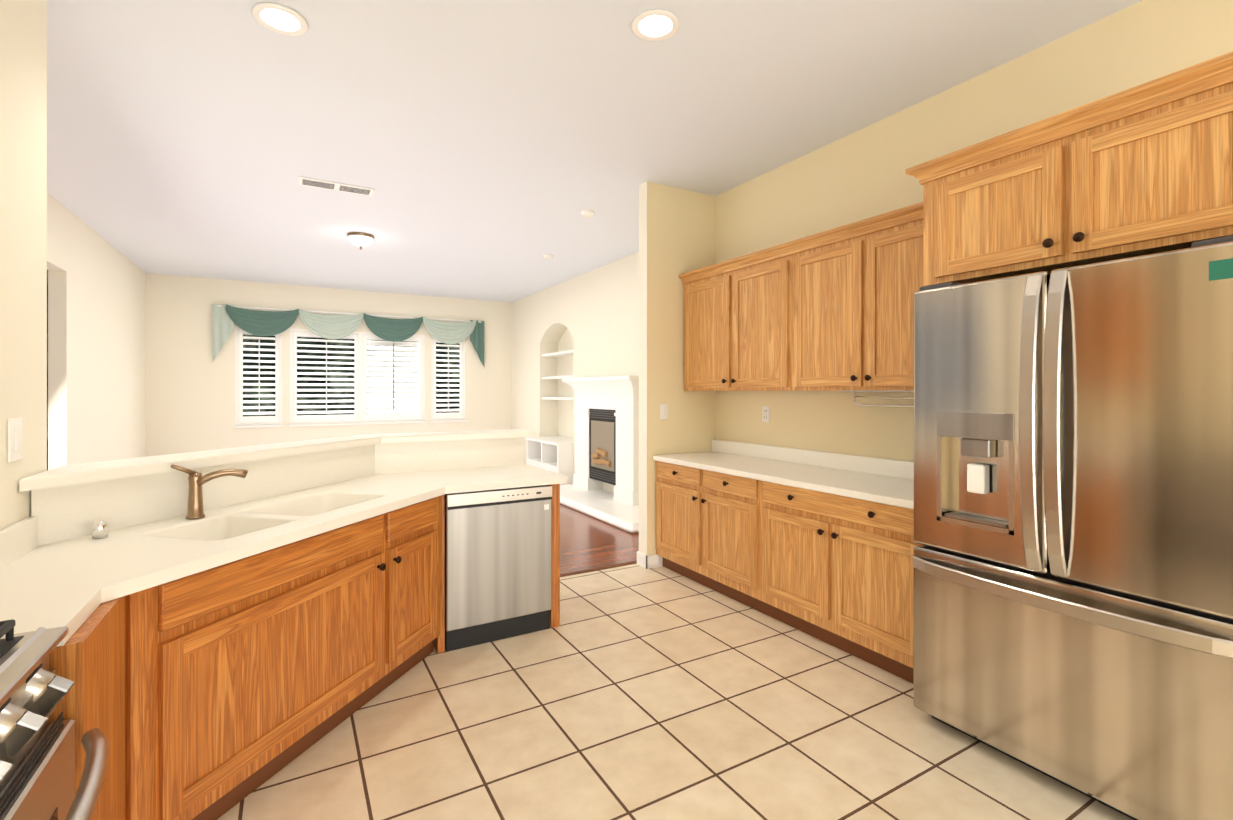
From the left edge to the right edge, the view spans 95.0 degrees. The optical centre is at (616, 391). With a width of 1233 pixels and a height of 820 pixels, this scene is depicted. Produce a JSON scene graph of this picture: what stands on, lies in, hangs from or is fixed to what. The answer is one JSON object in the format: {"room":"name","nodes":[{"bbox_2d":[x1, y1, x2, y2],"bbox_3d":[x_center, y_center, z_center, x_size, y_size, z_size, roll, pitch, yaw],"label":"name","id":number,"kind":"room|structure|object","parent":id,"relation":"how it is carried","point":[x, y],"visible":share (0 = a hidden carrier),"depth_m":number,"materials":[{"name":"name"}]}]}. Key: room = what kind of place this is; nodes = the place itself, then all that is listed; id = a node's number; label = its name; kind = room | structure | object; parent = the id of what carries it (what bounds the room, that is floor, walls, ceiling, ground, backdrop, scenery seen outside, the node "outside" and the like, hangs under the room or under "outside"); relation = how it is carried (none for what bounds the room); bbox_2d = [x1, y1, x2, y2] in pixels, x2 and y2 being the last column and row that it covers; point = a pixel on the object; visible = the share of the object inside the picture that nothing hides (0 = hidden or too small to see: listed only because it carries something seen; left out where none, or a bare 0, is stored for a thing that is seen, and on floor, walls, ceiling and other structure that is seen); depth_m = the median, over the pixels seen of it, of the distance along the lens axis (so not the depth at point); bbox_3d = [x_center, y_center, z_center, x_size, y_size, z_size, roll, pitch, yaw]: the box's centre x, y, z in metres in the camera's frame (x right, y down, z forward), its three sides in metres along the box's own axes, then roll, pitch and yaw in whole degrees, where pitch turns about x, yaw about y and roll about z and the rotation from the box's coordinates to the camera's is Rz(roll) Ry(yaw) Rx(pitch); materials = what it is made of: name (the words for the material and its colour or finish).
{"room":"kitchen","nodes":[
{"label":"kitchen","id":0,"kind":"room"},
{"bbox_2d":[0,517,35,568],"bbox_3d":[-1.785,0.450,1.664,0.020,0.100,0.339,0,0,-30],"label":"backsplash","id":1,"kind":"structure","parent":0,"relation":"attached to","point":[17,539],"depth_m":1.68,"materials":[{"name":"beige stone"}]},
{"bbox_2d":[0,0,46,529],"bbox_3d":[-2.393,-0.130,1.411,1.280,3.020,0.500,0,0,-30],"label":"wall","id":2,"kind":"structure","parent":0,"point":[23,209],"depth_m":1.78,"materials":[{"name":"beige paint"}]},
{"bbox_2d":[7,417,21,461],"bbox_3d":[-1.820,0.145,1.714,0.012,0.130,0.090,0,0,-30],"label":"light switch","id":3,"kind":"object","parent":2,"relation":"attached to","point":[14,439],"visible":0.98,"depth_m":1.70,"materials":[{"name":"white plastic"}]},
{"bbox_2d":[47,192,145,469],"bbox_3d":[-4.777,-0.130,4.700,0.120,3.020,7.720,0,0,-30],"label":"wall","id":4,"kind":"structure","parent":0,"point":[96,347],"depth_m":5.67,"materials":[{"name":"beige paint"}]},
{"bbox_2d":[146,273,510,456],"bbox_3d":[-4.079,-0.131,9.307,5.940,3.020,0.160,0,0,-30],"label":"wall","id":5,"kind":"structure","parent":0,"point":[190,396],"depth_m":8.37,"materials":[{"name":"beige paint"}]},
{"bbox_2d":[212,304,483,365],"bbox_3d":[-4.091,-0.841,9.129,3.980,0.860,0.133,0,0,-30],"label":"swag valance","id":6,"kind":"object","parent":5,"relation":"attached to","point":[225,318],"visible":1,"depth_m":8.88,"materials":[{"name":"teal fabric"}]},
{"bbox_2d":[233,326,467,427],"bbox_3d":[-4.163,-0.216,9.203,3.450,1.510,0.135,0,0,-30],"label":"window","id":7,"kind":"structure","parent":5,"relation":"in","point":[360,421],"depth_m":9.17,"materials":[{"name":"white wood"}]},
{"bbox_2d":[239,329,278,422],"bbox_3d":[-5.380,-0.229,8.515,0.495,1.379,0.081,0,0,-30],"label":"shutters","id":8,"kind":"object","parent":7,"relation":"attached to","point":[242,419],"depth_m":8.49,"materials":[{"name":"white wood"}]},
{"bbox_2d":[293,332,357,420],"bbox_3d":[-4.605,-0.230,8.963,0.900,1.382,0.081,0,0,-30],"label":"shutters","id":9,"kind":"object","parent":7,"relation":"attached to","point":[296,417],"depth_m":8.93,"materials":[{"name":"white wood"}]},
{"bbox_2d":[364,335,421,419],"bbox_3d":[-3.738,-0.230,9.464,0.894,1.382,0.081,0,0,-30],"label":"shutters","id":10,"kind":"object","parent":7,"relation":"attached to","point":[403,395],"depth_m":9.45,"materials":[{"name":"white wood"}]},
{"bbox_2d":[433,338,462,417],"bbox_3d":[-2.962,-0.228,9.912,0.499,1.376,0.081,0,0,-30],"label":"shutters","id":11,"kind":"object","parent":7,"relation":"attached to","point":[459,414],"depth_m":9.89,"materials":[{"name":"white wood"}]},
{"bbox_2d":[511,252,638,492],"bbox_3d":[-0.329,-0.131,7.974,0.320,3.020,6.500,0,0,-30],"label":"wall","id":12,"kind":"structure","parent":0,"point":[590,319],"depth_m":8.46,"materials":[{"name":"beige paint"}]},
{"bbox_2d":[542,350,572,399],"bbox_3d":[-0.793,-0.241,8.803,0.285,0.740,1.250,0,0,-30],"label":"shelves","id":13,"kind":"object","parent":12,"relation":"attached to","point":[563,353],"visible":0.55,"depth_m":8.73,"materials":[{"name":"white wood"}]},
{"bbox_2d":[47,0,1141,302],"bbox_3d":[-1.236,-1.690,3.927,6.400,0.100,12.600,0,0,-30],"label":"ceiling","id":14,"kind":"structure","parent":0,"point":[487,150],"depth_m":3.33,"materials":[{"name":"white paint"}]},
{"bbox_2d":[251,2,307,35],"bbox_3d":[-1.476,-1.633,2.483,0.216,0.010,0.216,0,0,-30],"label":"recessed light","id":15,"kind":"object","parent":14,"relation":"in","point":[279,18],"visible":1,"depth_m":2.48,"materials":[{"name":"white plastic"}]},
{"bbox_2d":[298,176,374,195],"bbox_3d":[-2.230,-1.633,4.508,0.540,0.012,0.170,0,0,-30],"label":"ceiling vent","id":16,"kind":"object","parent":14,"relation":"in","point":[311,182],"visible":0.98,"depth_m":4.49,"materials":[{"name":"white metal"}]},
{"bbox_2d":[347,232,373,249],"bbox_3d":[-2.683,-1.562,5.932,0.260,0.154,0.260,0,0,-30],"label":"ceiling lamp","id":17,"kind":"object","parent":14,"relation":"attached to","point":[360,239],"visible":1,"depth_m":5.85,"materials":[{"name":"white glass"}]},
{"bbox_2d":[542,254,552,258],"bbox_3d":[-0.827,-1.622,6.797,0.130,0.036,0.130,0,0,-30],"label":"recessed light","id":18,"kind":"object","parent":14,"relation":"attached to","point":[547,256],"visible":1,"depth_m":6.76,"materials":[{"name":"white plastic"}]},
{"bbox_2d":[580,210,593,217],"bbox_3d":[-0.267,-1.621,5.168,0.130,0.036,0.130,0,0,-30],"label":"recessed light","id":19,"kind":"object","parent":14,"relation":"attached to","point":[587,213],"visible":1,"depth_m":5.13,"materials":[{"name":"white plastic"}]},
{"bbox_2d":[631,9,679,40],"bbox_3d":[0.174,-1.633,2.525,0.216,0.010,0.216,0,0,-30],"label":"recessed light","id":20,"kind":"object","parent":14,"relation":"in","point":[655,25],"visible":1,"depth_m":2.52,"materials":[{"name":"white plastic"}]},
{"bbox_2d":[560,504,638,573],"bbox_3d":[-2.645,1.405,6.665,6.100,0.050,6.450,0,0,-30],"label":"floor","id":21,"kind":"structure","parent":0,"point":[587,541],"depth_m":5.13,"materials":[{"name":"brown wood"}]},
{"bbox_2d":[526,436,572,484],"bbox_3d":[-0.912,1.059,8.734,0.560,0.640,1.250,0,0,-30],"label":"shelf","id":22,"kind":"object","parent":21,"relation":"on","point":[552,453],"visible":0.56,"depth_m":8.59,"materials":[{"name":"white wood"}]},
{"bbox_2d":[560,561,636,576],"bbox_3d":[-1.148,1.377,3.805,5.270,0.007,0.050,0,0,-30],"label":"threshold","id":23,"kind":"object","parent":21,"relation":"on","point":[596,569],"depth_m":4.38,"materials":[{"name":"brown wood"}]},
{"bbox_2d":[560,484,638,532],"bbox_3d":[-0.171,1.329,6.697,0.676,0.100,2.450,0,0,-30],"label":"hearth","id":24,"kind":"object","parent":21,"relation":"on","point":[603,505],"visible":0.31,"depth_m":6.34,"materials":[{"name":"white stone"}]},
{"bbox_2d":[562,375,638,505],"bbox_3d":[-0.159,0.552,7.021,0.331,1.455,1.760,0,0,-30],"label":"fireplace","id":25,"kind":"object","parent":24,"relation":"on","point":[606,411],"visible":0.94,"depth_m":6.85,"materials":[{"name":"white paint"}]},
{"bbox_2d":[217,563,1132,819],"bbox_3d":[0.160,1.405,1.010,5.900,0.050,6.150,0,0,-30],"label":"floor","id":26,"kind":"structure","parent":0,"point":[636,691],"depth_m":2.25,"materials":[{"name":"beige tile"}]},
{"bbox_2d":[0,619,108,819],"bbox_3d":[-1.209,0.918,0.733,0.772,0.925,0.760,0,0,-30],"label":"range","id":27,"kind":"object","parent":26,"relation":"on","point":[37,766],"visible":1,"depth_m":1.06,"materials":[{"name":"silver metal"}]},
{"bbox_2d":[49,637,131,819],"bbox_3d":[-1.537,0.960,1.209,0.680,0.840,0.375,0,0,-30],"label":"base cabinet","id":28,"kind":"object","parent":26,"relation":"on","point":[100,697],"depth_m":1.36,"materials":[{"name":"brown wood"}]},
{"bbox_2d":[68,505,444,819],"bbox_3d":[-1.169,0.940,2.239,1.173,0.880,1.083,0,0,-30],"label":"base cabinet","id":29,"kind":"object","parent":26,"relation":"on","point":[277,608],"depth_m":1.94,"materials":[{"name":"brown wood"}]},
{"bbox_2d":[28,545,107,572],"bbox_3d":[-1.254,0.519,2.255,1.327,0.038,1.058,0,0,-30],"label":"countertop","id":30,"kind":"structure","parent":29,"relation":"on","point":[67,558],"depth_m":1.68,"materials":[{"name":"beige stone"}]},
{"bbox_2d":[92,521,107,538],"bbox_3d":[-1.764,0.471,1.930,0.040,0.057,0.040,0,0,-30],"label":"soap dispenser","id":31,"kind":"object","parent":30,"relation":"on","point":[99,529],"visible":1,"depth_m":1.92,"materials":[{"name":"silver metal"}]},
{"bbox_2d":[171,464,247,519],"bbox_3d":[-1.613,0.389,2.248,0.245,0.221,0.091,0,0,-30],"label":"faucet","id":32,"kind":"object","parent":30,"relation":"on","point":[196,480],"visible":0.98,"depth_m":2.22,"materials":[{"name":"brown metal"}]},
{"bbox_2d":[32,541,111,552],"bbox_3d":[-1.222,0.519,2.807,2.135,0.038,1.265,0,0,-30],"label":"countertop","id":33,"kind":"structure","parent":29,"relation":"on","point":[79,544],"depth_m":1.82,"materials":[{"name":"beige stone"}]},
{"bbox_2d":[0,549,183,640],"bbox_3d":[-1.618,0.519,1.452,0.824,0.038,0.884,0,0,-30],"label":"countertop","id":34,"kind":"structure","parent":29,"relation":"on","point":[121,606],"depth_m":1.45,"materials":[{"name":"beige stone"}]},
{"bbox_2d":[24,433,567,544],"bbox_3d":[-1.255,0.506,2.848,2.112,0.388,1.165,0,0,-30],"label":"half wall","id":35,"kind":"structure","parent":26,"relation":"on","point":[141,494],"depth_m":2.63,"materials":[{"name":"beige"}]},
{"bbox_2d":[445,485,551,651],"bbox_3d":[-0.779,0.963,3.376,0.600,0.835,0.602,0,0,-30],"label":"dishwasher","id":36,"kind":"object","parent":26,"relation":"on","point":[498,564],"visible":0.94,"depth_m":3.11,"materials":[{"name":"grey metal"}]},
{"bbox_2d":[656,463,756,609],"bbox_3d":[0.838,0.960,4.090,0.595,0.840,1.145,0,0,-30],"label":"base cabinet","id":37,"kind":"object","parent":26,"relation":"on","point":[706,521],"depth_m":3.86,"materials":[{"name":"brown wood"}]},
{"bbox_2d":[757,479,920,683],"bbox_3d":[1.398,0.960,3.120,0.595,0.840,1.095,0,0,-30],"label":"base cabinet","id":38,"kind":"object","parent":26,"relation":"on","point":[820,545],"depth_m":2.94,"materials":[{"name":"brown wood"}]},
{"bbox_2d":[653,451,913,510],"bbox_3d":[1.107,0.519,3.613,0.613,0.038,2.240,0,0,-30],"label":"countertop","id":39,"kind":"structure","parent":38,"relation":"on","point":[889,490],"depth_m":3.36,"materials":[{"name":"beige stone"}]},
{"bbox_2d":[913,235,1232,819],"bbox_3d":[1.809,0.470,2.135,0.879,1.820,0.980,0,0,-30],"label":"refrigerator","id":40,"kind":"object","parent":26,"relation":"on","point":[1073,528],"visible":1,"depth_m":1.85,"materials":[{"name":"grey metal"}]},
{"bbox_2d":[639,181,714,554],"bbox_3d":[0.698,-0.130,4.745,1.133,3.020,0.120,0,0,-30],"label":"wall","id":41,"kind":"structure","parent":0,"point":[676,232],"depth_m":4.50,"materials":[{"name":"beige paint"}]},
{"bbox_2d":[637,551,643,565],"bbox_3d":[0.656,1.330,4.786,1.124,0.100,0.034,0,0,-30],"label":"baseboard","id":42,"kind":"structure","parent":41,"relation":"attached to","point":[640,557],"depth_m":4.47,"materials":[{"name":"white wood"}]},
{"bbox_2d":[644,554,662,568],"bbox_3d":[0.532,1.330,4.571,0.694,0.100,0.014,0,0,-30],"label":"baseboard","id":43,"kind":"structure","parent":41,"relation":"attached to","point":[649,561],"depth_m":4.42,"materials":[{"name":"white"}]},
{"bbox_2d":[660,404,667,418],"bbox_3d":[0.380,0.160,4.483,0.075,0.120,0.012,0,0,-30],"label":"light switch","id":44,"kind":"object","parent":41,"relation":"attached to","point":[663,411],"visible":1,"depth_m":4.48,"materials":[{"name":"white plastic"}]},
{"bbox_2d":[715,0,1232,461],"bbox_3d":[2.376,-0.130,2.192,0.120,3.020,5.980,0,0,-30],"label":"wall","id":45,"kind":"structure","parent":0,"point":[859,175],"depth_m":3.32,"materials":[{"name":"beige paint"}]},
{"bbox_2d":[679,243,786,390],"bbox_3d":[0.955,-0.472,4.157,0.325,0.935,1.145,0,0,-30],"label":"upper cabinet","id":46,"kind":"object","parent":45,"relation":"attached to","point":[735,309],"depth_m":4.00,"materials":[{"name":"brown wood"}]},
{"bbox_2d":[762,406,769,421],"bbox_3d":[1.120,0.170,4.235,0.010,0.120,0.075,0,0,-30],"label":"outlet","id":47,"kind":"object","parent":45,"relation":"attached to","point":[765,413],"visible":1,"depth_m":4.23,"materials":[{"name":"white plastic"}]},
{"bbox_2d":[713,439,913,478],"bbox_3d":[1.363,0.450,3.761,0.020,0.100,2.240,0,0,-30],"label":"backsplash","id":48,"kind":"structure","parent":45,"relation":"attached to","point":[903,469],"depth_m":3.75,"materials":[{"name":"beige stone"}]},
{"bbox_2d":[787,202,923,390],"bbox_3d":[1.515,-0.472,3.187,0.325,0.935,1.095,0,0,-30],"label":"upper cabinet","id":49,"kind":"object","parent":45,"relation":"attached to","point":[831,310],"depth_m":3.16,"materials":[{"name":"brown wood"}]},
{"bbox_2d":[840,391,913,406],"bbox_3d":[1.551,0.041,3.182,0.220,0.090,0.520,0,0,-30],"label":"stemware rack","id":50,"kind":"object","parent":49,"relation":"attached to","point":[883,405],"visible":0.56,"depth_m":3.22,"materials":[{"name":"silver metal"}]},
{"bbox_2d":[905,51,1232,285],"bbox_3d":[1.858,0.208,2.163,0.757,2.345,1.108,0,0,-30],"label":"upper cabinet","id":51,"kind":"object","parent":45,"relation":"attached to","point":[1146,168],"visible":1,"depth_m":1.91,"materials":[{"name":"brown wood"}]},
{"label":"outside","id":52,"kind":"structure","parent":0,"visible":0},
{"bbox_2d":[47,270,459,470],"bbox_3d":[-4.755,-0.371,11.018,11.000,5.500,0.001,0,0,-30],"label":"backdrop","id":53,"kind":"structure","parent":52,"point":[313,370],"depth_m":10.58,"materials":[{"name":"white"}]}
]}

